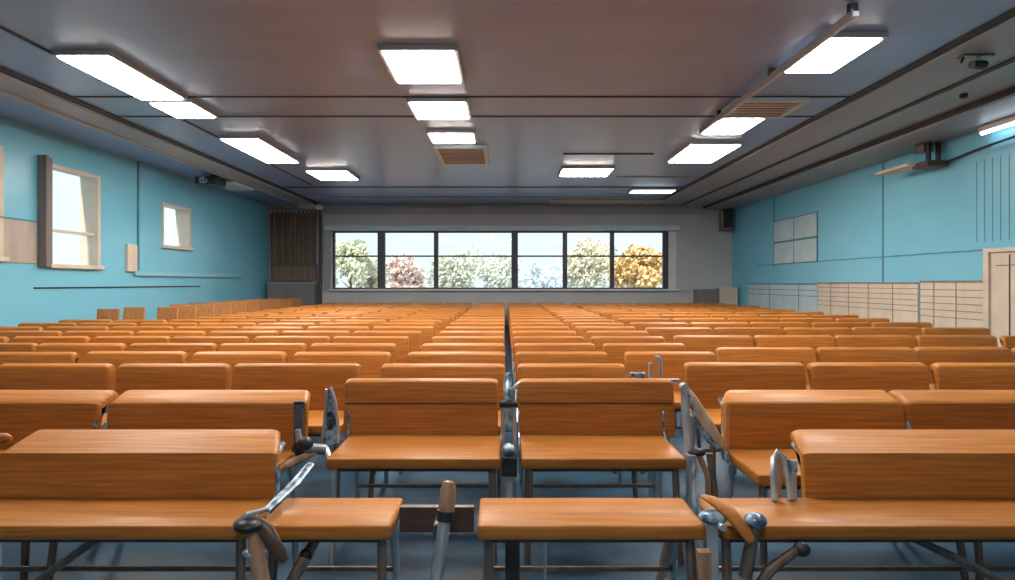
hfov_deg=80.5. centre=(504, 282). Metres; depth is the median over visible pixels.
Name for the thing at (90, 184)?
window
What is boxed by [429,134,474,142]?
diffuser
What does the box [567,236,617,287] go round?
tree
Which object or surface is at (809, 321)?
seat
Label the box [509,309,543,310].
seat
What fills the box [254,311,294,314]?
seat
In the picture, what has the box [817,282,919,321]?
wall panel
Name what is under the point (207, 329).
seat
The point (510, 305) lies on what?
seat
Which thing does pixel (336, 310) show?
seat
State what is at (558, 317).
seat
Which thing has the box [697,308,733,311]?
seat
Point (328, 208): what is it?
trim
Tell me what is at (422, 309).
seat
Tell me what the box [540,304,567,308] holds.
seat
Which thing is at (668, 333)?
seat
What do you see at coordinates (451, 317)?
seat
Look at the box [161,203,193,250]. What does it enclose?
window
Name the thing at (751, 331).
seat
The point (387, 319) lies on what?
seat
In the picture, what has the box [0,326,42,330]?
seat
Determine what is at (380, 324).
seat
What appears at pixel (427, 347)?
seat
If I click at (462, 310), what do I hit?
seat
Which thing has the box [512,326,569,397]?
seat
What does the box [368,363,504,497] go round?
seat
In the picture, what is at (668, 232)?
window
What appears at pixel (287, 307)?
seat
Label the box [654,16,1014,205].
ceiling beam
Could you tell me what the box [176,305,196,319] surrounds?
chair
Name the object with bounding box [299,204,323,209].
lamp
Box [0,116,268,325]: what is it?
wall
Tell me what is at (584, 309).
seat
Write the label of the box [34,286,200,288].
trim
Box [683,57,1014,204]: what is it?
trim
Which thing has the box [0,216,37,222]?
trim
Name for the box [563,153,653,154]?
trim
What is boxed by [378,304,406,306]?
seat
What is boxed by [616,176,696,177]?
trim
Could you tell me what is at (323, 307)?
seat
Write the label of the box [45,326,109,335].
seat
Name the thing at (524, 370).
seat
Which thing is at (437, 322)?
seat
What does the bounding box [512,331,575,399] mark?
seat
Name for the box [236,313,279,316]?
seat
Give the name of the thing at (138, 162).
trim
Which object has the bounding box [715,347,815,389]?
seat
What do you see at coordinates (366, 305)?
seat
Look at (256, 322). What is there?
seat
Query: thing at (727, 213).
grille
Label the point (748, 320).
seat
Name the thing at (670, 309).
seat
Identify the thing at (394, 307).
seat
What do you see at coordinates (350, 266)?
tree
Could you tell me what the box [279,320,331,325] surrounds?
seat
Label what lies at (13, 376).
seat
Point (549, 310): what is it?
seat
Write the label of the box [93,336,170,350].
seat
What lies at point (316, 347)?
seat
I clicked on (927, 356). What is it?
seat
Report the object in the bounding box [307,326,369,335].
seat
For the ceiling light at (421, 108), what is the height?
0.060 m
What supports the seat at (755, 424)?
on the floor
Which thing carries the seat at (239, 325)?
on the floor
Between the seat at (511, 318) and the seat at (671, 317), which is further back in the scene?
the seat at (671, 317)
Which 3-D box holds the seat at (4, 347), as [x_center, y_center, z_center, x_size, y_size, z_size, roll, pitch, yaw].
[-4.112,0.843,4.623,0.694,0.721,0.482,0,0,0]
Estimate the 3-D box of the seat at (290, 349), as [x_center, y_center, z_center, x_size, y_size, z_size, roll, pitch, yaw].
[-1.937,0.843,4.601,0.694,0.721,0.482,0,0,0]
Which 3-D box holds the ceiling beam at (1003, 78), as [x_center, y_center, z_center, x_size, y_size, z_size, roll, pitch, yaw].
[4.780,-1.975,6.100,0.560,0.050,18.600,0,0,0]
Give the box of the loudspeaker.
[719,209,733,230]
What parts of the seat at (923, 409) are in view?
backrest, leg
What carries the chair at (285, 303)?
on the floor
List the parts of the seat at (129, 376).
seat, backrest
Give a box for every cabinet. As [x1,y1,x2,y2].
[266,282,318,304]
[694,289,717,303]
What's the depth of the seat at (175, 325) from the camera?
7.27 m
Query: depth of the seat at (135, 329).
6.63 m
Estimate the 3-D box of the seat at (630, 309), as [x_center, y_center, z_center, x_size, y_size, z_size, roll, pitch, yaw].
[2.632,0.843,11.560,0.712,0.721,0.482,0,0,0]
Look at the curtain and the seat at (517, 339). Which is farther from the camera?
the curtain
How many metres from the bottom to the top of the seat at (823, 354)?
0.721 m
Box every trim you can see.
[0,26,311,184]
[0,72,316,204]
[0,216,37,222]
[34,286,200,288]
[71,96,850,97]
[117,116,813,116]
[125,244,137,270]
[133,271,241,277]
[137,161,139,270]
[267,204,703,213]
[284,187,682,187]
[306,197,664,198]
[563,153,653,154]
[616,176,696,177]
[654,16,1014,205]
[664,8,1014,198]
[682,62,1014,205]
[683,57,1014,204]
[703,86,1014,208]
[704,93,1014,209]
[756,249,982,265]
[773,198,773,266]
[882,163,883,281]
[976,153,1009,241]
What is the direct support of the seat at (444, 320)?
on the floor
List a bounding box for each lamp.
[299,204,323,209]
[978,115,1014,134]
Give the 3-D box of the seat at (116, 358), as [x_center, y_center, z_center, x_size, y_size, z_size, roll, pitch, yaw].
[-2.595,0.843,4.021,0.704,0.721,0.482,0,0,0]
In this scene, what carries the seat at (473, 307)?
on the floor
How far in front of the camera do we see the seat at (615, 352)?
4.77 m
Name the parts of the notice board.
panel, panel, panel, panel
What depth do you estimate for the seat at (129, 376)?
3.55 m
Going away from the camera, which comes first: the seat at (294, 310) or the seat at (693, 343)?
the seat at (693, 343)
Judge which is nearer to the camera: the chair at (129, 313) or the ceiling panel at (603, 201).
the chair at (129, 313)
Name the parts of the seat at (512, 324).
backrest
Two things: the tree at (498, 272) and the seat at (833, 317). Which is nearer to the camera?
the seat at (833, 317)
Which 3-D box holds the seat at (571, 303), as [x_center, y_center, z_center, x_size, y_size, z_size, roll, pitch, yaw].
[1.940,0.843,14.228,0.718,0.721,0.482,0,0,0]
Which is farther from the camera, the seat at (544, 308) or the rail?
the seat at (544, 308)
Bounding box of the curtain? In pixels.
[267,208,317,280]
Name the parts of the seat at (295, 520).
leg, leg, seat rail, seat, leg, leg, rail, arm post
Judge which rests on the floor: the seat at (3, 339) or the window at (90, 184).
the seat at (3, 339)
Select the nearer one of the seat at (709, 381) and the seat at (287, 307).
the seat at (709, 381)
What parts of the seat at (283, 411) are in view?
leg, backrest, seat, leg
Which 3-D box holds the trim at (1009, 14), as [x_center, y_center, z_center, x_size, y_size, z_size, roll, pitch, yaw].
[3.750,-1.994,5.800,0.100,0.012,18.000,0,0,0]
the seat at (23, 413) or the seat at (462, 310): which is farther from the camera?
the seat at (462, 310)
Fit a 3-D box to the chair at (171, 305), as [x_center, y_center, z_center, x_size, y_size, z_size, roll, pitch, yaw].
[-5.669,0.784,10.271,0.320,0.831,0.401,0,0,-2]
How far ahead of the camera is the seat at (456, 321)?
7.88 m
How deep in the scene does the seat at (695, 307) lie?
12.64 m
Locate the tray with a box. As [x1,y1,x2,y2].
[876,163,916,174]
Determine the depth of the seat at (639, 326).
7.32 m
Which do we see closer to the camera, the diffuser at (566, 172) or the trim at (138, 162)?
the trim at (138, 162)
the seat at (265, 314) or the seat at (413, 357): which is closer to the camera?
the seat at (413, 357)
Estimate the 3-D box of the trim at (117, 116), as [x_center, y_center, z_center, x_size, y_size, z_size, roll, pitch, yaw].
[-0.470,-1.996,7.197,8.340,0.008,0.035,0,0,0]
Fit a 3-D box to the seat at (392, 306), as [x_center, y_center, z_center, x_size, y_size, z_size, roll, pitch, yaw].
[-2.606,0.843,12.661,0.680,0.721,0.482,0,0,0]
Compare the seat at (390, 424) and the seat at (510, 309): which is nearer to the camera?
the seat at (390, 424)
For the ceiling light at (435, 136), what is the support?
attached to the ceiling
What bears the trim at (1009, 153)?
attached to the wall at (926, 211)
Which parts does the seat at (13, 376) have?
backrest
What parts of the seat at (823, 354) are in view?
backrest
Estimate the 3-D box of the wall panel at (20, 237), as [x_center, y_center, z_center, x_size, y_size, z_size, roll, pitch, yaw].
[-6.044,-0.515,2.270,0.012,0.530,10.940,0,0,0]
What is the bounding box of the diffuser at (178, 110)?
[150,103,214,117]
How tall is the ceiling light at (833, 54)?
0.060 m
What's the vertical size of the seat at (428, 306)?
0.721 m
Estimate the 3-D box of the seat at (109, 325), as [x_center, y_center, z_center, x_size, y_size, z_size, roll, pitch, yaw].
[-4.818,0.843,7.070,0.680,0.721,0.482,0,0,1]
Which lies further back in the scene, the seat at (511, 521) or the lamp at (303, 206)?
the lamp at (303, 206)
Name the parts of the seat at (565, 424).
leg, leg, backrest, seat, seat rail, leg, leg, support leg, slanted arm, support leg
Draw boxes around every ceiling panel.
[548,199,600,204]
[596,199,646,204]
[640,199,682,204]
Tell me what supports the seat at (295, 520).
on the floor
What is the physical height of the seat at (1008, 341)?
0.721 m
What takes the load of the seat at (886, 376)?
on the floor
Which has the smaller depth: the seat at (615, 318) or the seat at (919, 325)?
the seat at (919, 325)
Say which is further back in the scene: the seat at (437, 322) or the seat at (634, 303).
the seat at (634, 303)
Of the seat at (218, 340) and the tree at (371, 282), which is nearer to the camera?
the seat at (218, 340)
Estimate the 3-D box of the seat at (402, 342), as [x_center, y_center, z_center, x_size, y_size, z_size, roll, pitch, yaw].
[-1.210,0.843,5.219,0.694,0.721,0.482,0,0,0]
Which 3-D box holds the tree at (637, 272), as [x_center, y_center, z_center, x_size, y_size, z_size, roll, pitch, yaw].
[4.705,0.038,21.025,1.943,2.834,2.293,0,0,-19]
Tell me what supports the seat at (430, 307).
on the floor
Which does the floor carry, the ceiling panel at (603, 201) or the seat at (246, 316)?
the seat at (246, 316)
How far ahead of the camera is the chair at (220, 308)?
11.05 m
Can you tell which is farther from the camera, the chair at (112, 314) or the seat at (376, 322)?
the chair at (112, 314)
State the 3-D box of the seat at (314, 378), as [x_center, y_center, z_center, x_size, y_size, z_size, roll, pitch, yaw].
[-1.242,0.843,3.385,0.769,0.721,0.482,0,0,0]
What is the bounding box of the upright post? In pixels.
[319,210,321,303]
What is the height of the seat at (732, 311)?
0.721 m
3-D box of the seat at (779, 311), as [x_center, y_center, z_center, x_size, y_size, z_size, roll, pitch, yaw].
[4.912,0.843,10.673,0.714,0.721,0.482,0,0,0]
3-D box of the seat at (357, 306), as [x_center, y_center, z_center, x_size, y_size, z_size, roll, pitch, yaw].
[-3.332,0.843,12.672,0.680,0.721,0.482,0,0,0]
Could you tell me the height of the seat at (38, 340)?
0.721 m
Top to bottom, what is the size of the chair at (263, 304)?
0.831 m
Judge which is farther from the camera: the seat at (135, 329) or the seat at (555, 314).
the seat at (555, 314)
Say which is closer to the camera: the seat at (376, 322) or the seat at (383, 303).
the seat at (376, 322)
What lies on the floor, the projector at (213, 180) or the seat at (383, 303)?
the seat at (383, 303)
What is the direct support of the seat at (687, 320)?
on the floor
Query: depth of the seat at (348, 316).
9.12 m
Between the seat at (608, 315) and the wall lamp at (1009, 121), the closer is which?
the wall lamp at (1009, 121)
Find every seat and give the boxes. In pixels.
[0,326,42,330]
[0,331,62,342]
[0,336,9,342]
[0,343,37,351]
[0,352,78,364]
[0,363,114,412]
[0,390,118,579]
[0,429,319,579]
[11,336,90,344]
[18,323,77,330]
[36,343,126,362]
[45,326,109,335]
[47,390,309,579]
[59,319,112,324]
[63,331,134,342]
[78,323,136,330]
[84,351,187,390]
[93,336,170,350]
[101,363,231,428]
[110,326,173,335]
[113,320,166,325]
[128,343,217,362]
[136,331,205,342]
[139,323,197,330]
[169,319,222,324]
[171,336,248,350]
[175,326,238,335]
[192,351,286,389]
[197,317,245,322]
[198,323,255,330]
[209,331,278,342]
[219,315,264,319]
[219,343,306,362]
[223,320,276,325]
[231,363,361,453]
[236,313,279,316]
[240,326,303,335]
[248,317,296,322]
[253,336,329,351]
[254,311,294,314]
[258,323,315,330]
[262,309,299,312]
[265,480,473,579]
[267,315,312,319]
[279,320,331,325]
[281,308,315,310]
[281,313,323,316]
[281,331,349,342]
[284,372,520,565]
[287,307,320,308]
[293,352,390,473]
[296,311,335,314]
[299,317,347,322]
[300,305,331,307]
[302,309,339,312]
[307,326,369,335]
[310,343,396,362]
[314,304,341,306]
[314,315,359,319]
[318,308,352,310]
[319,323,375,330]
[321,303,347,304]
[323,307,356,308]
[327,313,368,316]
[333,336,408,362]
[334,305,365,307]
[334,320,386,325]
[338,311,377,314]
[342,309,379,312]
[346,304,373,306]
[350,317,397,322]
[353,331,420,351]
[355,308,389,312]
[359,307,391,308]
[362,315,407,319]
[368,305,399,308]
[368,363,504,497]
[371,313,412,316]
[373,326,434,351]
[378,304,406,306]
[378,323,434,335]
[380,311,419,314]
[382,309,418,310]
[383,303,410,304]
[389,320,440,335]
[393,308,427,312]
[394,307,427,307]
[399,352,505,473]
[401,305,432,308]
[401,317,448,330]
[410,315,454,325]
[411,304,438,306]
[416,313,457,319]
[421,309,457,312]
[422,311,461,319]
[422,343,503,351]
[430,307,462,307]
[430,308,465,316]
[432,336,503,343]
[435,305,466,312]
[439,331,504,352]
[443,304,471,310]
[445,326,504,331]
[450,323,504,327]
[455,320,504,323]
[458,317,504,320]
[462,315,504,317]
[464,313,504,314]
[467,311,504,312]
[469,309,504,310]
[471,308,504,309]
[473,307,504,307]
[474,305,504,306]
[477,494,810,579]
[508,304,535,318]
[508,305,537,312]
[509,307,539,340]
[509,308,541,344]
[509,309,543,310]
[509,311,545,347]
[510,313,548,359]
[510,315,551,317]
[510,317,554,371]
[511,320,558,373]
[511,323,563,381]
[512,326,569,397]
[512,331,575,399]
[513,336,583,372]
[514,343,594,442]
[515,352,616,473]
[517,355,680,497]
[518,378,723,564]
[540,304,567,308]
[543,307,575,310]
[544,305,571,306]
[546,308,578,312]
[548,309,583,314]
[550,311,587,316]
[554,313,593,319]
[556,315,599,322]
[561,317,605,322]
[563,320,614,330]
[571,303,599,305]
[571,323,623,330]
[572,304,603,308]
[575,326,634,342]
[582,306,616,307]
[582,308,618,312]
[586,331,648,342]
[590,310,629,315]
[590,336,676,425]
[599,312,642,319]
[602,303,631,305]
[603,343,700,447]
[606,304,637,307]
[612,315,659,322]
[618,306,651,309]
[618,318,671,325]
[621,308,656,311]
[624,352,736,473]
[629,322,687,330]
[631,309,670,314]
[634,303,662,305]
[639,304,670,307]
[644,312,687,317]
[645,327,711,342]
[653,306,687,308]
[659,308,694,311]
[661,315,708,321]
[665,303,693,305]
[672,304,703,307]
[672,309,711,314]
[673,318,724,326]
[673,335,752,412]
[683,362,808,470]
[689,306,723,308]
[689,312,732,317]
[689,322,748,334]
[692,429,1014,579]
[695,303,724,305]
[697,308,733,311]
[705,304,737,307]
[710,315,758,321]
[714,310,754,314]
[714,327,782,346]
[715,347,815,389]
[718,390,968,579]
[725,306,758,307]
[727,318,780,326]
[734,307,771,311]
[735,312,779,317]
[749,322,808,334]
[753,335,833,361]
[756,310,795,312]
[760,315,807,318]
[780,312,823,317]
[780,318,833,326]
[783,327,851,346]
[806,362,932,392]
[810,315,858,321]
[811,322,871,328]
[815,347,934,389]
[833,335,914,348]
[835,318,889,322]
[851,327,920,346]
[871,322,932,334]
[888,390,1014,579]
[913,347,1011,388]
[914,335,997,346]
[920,327,989,334]
[930,363,1014,389]
[999,335,1014,362]
[1011,347,1014,360]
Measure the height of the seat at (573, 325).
0.721 m
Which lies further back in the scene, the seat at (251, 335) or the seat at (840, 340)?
the seat at (251, 335)
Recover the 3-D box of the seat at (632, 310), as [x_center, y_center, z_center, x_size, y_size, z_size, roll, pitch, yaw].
[2.654,0.843,10.721,0.715,0.721,0.482,0,0,-1]
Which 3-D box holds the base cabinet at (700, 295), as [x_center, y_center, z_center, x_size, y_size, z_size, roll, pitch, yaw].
[5.056,0.677,15.113,0.500,1.046,0.375,0,0,0]
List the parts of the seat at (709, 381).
leg, seat, leg, backrest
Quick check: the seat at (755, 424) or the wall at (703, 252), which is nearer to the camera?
the seat at (755, 424)
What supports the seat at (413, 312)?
on the floor
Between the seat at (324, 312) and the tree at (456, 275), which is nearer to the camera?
the seat at (324, 312)
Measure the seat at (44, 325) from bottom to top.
0.721 m
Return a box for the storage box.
[714,287,738,304]
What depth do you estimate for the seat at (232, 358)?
4.18 m
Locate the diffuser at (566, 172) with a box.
[560,169,612,176]
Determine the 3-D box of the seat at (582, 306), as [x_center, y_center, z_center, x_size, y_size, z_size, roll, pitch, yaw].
[1.991,0.843,12.427,0.724,0.721,0.482,0,0,0]
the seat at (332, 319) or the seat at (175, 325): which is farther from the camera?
the seat at (332, 319)
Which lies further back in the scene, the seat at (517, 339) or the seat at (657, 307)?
the seat at (657, 307)
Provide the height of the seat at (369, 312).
0.721 m
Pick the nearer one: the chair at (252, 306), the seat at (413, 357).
the seat at (413, 357)
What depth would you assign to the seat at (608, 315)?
10.01 m
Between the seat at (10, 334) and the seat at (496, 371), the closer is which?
the seat at (496, 371)
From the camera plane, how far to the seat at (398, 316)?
9.12 m
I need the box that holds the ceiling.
[0,0,1014,203]
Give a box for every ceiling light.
[51,50,187,100]
[145,98,218,117]
[218,135,300,162]
[304,168,359,179]
[377,45,463,82]
[406,98,470,118]
[426,130,476,142]
[558,166,614,176]
[628,188,677,192]
[666,141,743,162]
[699,119,764,133]
[784,32,887,72]
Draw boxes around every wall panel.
[0,218,36,263]
[747,283,817,311]
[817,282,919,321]
[919,280,982,326]
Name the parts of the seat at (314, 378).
backrest, seat, leg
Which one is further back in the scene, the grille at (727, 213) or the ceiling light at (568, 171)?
the grille at (727, 213)
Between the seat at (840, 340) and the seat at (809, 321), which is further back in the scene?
the seat at (809, 321)
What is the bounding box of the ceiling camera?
[957,54,994,69]
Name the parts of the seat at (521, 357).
backrest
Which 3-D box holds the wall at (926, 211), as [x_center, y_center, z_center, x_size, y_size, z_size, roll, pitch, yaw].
[5.945,-0.400,6.225,0.250,3.200,18.850,0,0,0]
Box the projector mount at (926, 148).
[876,135,1014,174]
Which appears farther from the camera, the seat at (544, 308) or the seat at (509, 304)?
the seat at (509, 304)
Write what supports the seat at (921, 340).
on the floor
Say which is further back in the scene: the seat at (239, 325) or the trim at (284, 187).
the trim at (284, 187)
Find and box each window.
[0,146,8,260]
[37,155,104,269]
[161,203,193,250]
[323,225,679,290]
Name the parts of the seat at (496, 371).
leg, leg, backrest, leg, seat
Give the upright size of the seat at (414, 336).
0.721 m
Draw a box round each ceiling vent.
[433,145,488,164]
[721,97,809,118]
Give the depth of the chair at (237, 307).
11.67 m
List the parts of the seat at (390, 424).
arm, curved arm, leg, leg, seat, seat rail, backrest, leg, leg, knob, plate, leg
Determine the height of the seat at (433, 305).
0.721 m
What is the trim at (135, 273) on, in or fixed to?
attached to the wall at (230, 231)
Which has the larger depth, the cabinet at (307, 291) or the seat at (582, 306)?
the cabinet at (307, 291)
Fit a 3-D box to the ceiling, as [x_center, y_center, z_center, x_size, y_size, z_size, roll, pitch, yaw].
[-0.115,-2.150,6.100,12.370,0.300,19.100,0,0,0]
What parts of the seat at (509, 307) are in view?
backrest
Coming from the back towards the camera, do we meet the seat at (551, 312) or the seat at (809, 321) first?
the seat at (551, 312)
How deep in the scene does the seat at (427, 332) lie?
6.65 m
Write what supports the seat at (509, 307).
on the floor
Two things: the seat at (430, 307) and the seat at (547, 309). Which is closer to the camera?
the seat at (547, 309)
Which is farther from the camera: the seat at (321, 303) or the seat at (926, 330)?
the seat at (321, 303)
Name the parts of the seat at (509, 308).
backrest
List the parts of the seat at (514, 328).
backrest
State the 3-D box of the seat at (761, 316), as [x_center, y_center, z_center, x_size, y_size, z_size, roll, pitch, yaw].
[4.254,0.843,8.946,0.713,0.721,0.482,0,0,0]
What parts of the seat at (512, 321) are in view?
backrest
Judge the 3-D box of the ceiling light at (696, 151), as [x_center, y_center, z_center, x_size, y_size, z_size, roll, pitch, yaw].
[2.990,-1.970,9.100,0.760,0.060,1.260,0,0,0]
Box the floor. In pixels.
[2,330,1014,579]
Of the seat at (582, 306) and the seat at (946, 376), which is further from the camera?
the seat at (582, 306)
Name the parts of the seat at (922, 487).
leg, leg, seat, seat rail, backrest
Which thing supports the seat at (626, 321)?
on the floor
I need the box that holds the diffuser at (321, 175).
[306,171,357,179]
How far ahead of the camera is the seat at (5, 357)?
4.16 m
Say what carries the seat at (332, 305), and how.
on the floor
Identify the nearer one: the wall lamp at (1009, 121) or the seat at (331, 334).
the seat at (331, 334)
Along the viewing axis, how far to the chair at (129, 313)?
9.19 m
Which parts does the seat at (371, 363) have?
backrest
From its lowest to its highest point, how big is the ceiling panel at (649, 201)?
0.030 m
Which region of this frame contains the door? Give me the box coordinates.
[983,247,1014,346]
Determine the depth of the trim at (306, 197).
13.90 m
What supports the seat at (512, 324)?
on the floor
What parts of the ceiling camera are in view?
mount plate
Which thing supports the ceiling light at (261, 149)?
attached to the ceiling
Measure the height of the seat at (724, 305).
0.721 m
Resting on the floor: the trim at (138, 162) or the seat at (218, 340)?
the seat at (218, 340)
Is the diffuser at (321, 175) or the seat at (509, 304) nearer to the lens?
the diffuser at (321, 175)
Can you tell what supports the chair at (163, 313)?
on the floor
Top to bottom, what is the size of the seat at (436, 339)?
0.721 m
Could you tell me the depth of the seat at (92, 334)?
6.01 m
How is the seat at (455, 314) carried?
on the floor
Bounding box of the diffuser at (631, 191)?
[630,190,674,192]
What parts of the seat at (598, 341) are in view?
backrest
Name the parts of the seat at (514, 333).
backrest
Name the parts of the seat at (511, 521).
leg, leg, thin rod, seat rail, seat, leg, leg, leg, post, post, wood arm, knob stem, knob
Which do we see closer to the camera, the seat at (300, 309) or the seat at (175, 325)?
the seat at (175, 325)
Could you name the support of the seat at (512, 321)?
on the floor
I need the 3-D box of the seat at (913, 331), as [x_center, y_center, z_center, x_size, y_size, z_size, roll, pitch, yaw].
[4.135,0.843,6.318,0.733,0.721,0.482,0,0,1]
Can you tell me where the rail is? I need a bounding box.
[715,3,858,121]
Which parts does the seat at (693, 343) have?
backrest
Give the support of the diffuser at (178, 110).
attached to the ceiling light at (190, 108)
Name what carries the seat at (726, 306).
on the floor
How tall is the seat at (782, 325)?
0.721 m
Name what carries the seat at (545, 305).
on the floor
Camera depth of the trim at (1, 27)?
5.15 m
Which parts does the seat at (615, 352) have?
backrest, leg, leg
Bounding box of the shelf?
[667,378,680,382]
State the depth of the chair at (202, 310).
10.43 m
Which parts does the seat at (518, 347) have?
backrest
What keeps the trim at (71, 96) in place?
attached to the ceiling
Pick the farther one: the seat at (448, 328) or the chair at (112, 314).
the chair at (112, 314)
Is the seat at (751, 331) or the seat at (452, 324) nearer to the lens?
the seat at (751, 331)
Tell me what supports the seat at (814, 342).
on the floor
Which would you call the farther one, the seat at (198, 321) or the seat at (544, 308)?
the seat at (544, 308)
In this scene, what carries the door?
in the wall at (926, 211)
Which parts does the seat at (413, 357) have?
backrest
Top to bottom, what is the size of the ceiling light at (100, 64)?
0.066 m
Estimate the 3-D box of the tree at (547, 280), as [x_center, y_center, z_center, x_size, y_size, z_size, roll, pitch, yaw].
[2.006,0.095,29.605,2.234,2.722,2.345,0,0,-4]
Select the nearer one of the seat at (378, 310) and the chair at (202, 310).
the chair at (202, 310)
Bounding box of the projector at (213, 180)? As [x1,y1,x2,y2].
[195,175,253,190]
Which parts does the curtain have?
rod, panel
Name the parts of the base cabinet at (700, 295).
door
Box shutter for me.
[37,155,52,266]
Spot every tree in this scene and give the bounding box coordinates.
[336,238,375,287]
[347,257,387,287]
[386,251,426,287]
[424,246,484,287]
[468,252,522,287]
[522,258,561,287]
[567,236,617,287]
[606,244,661,287]
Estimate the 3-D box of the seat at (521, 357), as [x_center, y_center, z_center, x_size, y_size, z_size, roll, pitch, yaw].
[0.395,0.843,4.003,0.654,0.721,0.482,0,0,0]
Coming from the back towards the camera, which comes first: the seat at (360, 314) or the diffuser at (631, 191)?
the diffuser at (631, 191)
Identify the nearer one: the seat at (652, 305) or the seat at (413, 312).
the seat at (413, 312)
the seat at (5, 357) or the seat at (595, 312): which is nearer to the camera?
the seat at (5, 357)
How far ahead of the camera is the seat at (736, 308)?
11.77 m
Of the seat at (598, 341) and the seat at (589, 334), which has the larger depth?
the seat at (589, 334)
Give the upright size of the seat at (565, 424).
0.756 m
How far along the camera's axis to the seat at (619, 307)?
12.65 m
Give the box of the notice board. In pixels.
[774,211,817,264]
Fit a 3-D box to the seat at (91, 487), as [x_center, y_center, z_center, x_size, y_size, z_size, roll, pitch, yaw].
[-1.258,0.877,2.029,1.346,0.652,0.579,0,0,0]
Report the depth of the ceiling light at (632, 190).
12.65 m
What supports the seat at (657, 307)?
on the floor
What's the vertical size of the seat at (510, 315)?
0.721 m
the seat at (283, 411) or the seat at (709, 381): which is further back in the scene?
the seat at (709, 381)
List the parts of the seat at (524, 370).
leg, backrest, leg, leg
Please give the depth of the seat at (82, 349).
4.77 m
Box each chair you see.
[96,309,119,320]
[123,307,144,319]
[157,307,177,322]
[170,304,188,306]
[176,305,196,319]
[196,304,214,318]
[214,303,231,316]
[230,302,246,314]
[244,301,258,312]
[255,300,269,310]
[267,299,281,308]
[281,299,291,307]
[288,298,300,306]
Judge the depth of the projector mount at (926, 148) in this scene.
7.95 m
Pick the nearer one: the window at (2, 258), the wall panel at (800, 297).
the window at (2, 258)
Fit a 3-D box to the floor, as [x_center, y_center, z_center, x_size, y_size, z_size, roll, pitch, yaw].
[-0.115,1.275,6.225,12.370,0.150,18.850,0,0,0]
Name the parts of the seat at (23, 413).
leg, backrest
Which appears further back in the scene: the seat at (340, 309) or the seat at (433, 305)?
the seat at (433, 305)
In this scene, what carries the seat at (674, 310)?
on the floor
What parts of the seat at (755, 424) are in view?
leg, leg, seat, seat rail, backrest, leg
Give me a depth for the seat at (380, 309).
11.58 m
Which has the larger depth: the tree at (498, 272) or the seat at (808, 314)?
the tree at (498, 272)
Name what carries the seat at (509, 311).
on the floor
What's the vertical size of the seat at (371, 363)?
0.721 m
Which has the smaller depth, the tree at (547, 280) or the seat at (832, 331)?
the seat at (832, 331)
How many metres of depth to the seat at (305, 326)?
7.24 m
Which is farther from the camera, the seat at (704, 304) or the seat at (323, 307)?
the seat at (704, 304)
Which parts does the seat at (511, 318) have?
backrest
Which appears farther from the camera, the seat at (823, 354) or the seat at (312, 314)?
the seat at (312, 314)
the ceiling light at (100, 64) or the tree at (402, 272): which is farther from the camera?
the tree at (402, 272)
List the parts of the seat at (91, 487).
metal post, seat rail, seat, backrest, leg, curved leg, post, leg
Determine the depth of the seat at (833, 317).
9.07 m
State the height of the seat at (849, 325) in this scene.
0.721 m
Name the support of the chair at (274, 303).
on the floor
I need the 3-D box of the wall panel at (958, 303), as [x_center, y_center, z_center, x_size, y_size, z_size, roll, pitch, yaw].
[5.798,0.524,7.800,0.045,1.112,1.120,0,0,0]
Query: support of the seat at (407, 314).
on the floor
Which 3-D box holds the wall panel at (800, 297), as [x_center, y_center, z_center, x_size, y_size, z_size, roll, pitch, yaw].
[5.798,0.544,12.725,0.045,1.072,3.150,0,0,0]
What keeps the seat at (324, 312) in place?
on the floor
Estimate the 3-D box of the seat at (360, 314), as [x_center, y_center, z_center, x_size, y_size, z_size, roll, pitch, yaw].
[-2.564,0.843,9.580,0.680,0.721,0.482,0,0,1]
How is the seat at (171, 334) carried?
on the floor
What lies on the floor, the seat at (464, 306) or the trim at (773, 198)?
the seat at (464, 306)
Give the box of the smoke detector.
[959,93,967,98]
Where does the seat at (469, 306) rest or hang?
on the floor
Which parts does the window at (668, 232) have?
casing, sill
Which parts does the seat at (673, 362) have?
backrest, seat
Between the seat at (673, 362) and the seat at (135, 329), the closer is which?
the seat at (673, 362)
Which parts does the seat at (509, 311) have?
backrest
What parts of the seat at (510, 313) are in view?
backrest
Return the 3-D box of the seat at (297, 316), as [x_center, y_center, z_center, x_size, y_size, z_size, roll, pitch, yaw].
[-3.285,0.843,8.952,0.680,0.721,0.482,0,0,0]
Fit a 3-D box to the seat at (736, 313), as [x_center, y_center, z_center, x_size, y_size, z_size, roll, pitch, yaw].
[4.205,0.843,9.784,0.725,0.721,0.482,0,0,0]
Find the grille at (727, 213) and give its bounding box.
[723,209,732,227]
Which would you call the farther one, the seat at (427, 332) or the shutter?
the shutter
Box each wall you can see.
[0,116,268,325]
[269,210,731,324]
[732,125,1014,321]
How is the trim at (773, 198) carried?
attached to the wall at (926, 211)
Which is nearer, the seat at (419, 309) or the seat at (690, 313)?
the seat at (690, 313)
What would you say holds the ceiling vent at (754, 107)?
in the ceiling
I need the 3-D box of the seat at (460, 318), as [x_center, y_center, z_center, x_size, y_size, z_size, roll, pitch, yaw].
[-0.333,0.843,8.323,0.655,0.721,0.482,0,0,0]
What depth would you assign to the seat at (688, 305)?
13.53 m
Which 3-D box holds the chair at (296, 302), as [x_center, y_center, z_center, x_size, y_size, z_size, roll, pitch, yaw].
[-5.191,0.784,14.611,0.320,0.831,0.401,0,0,1]

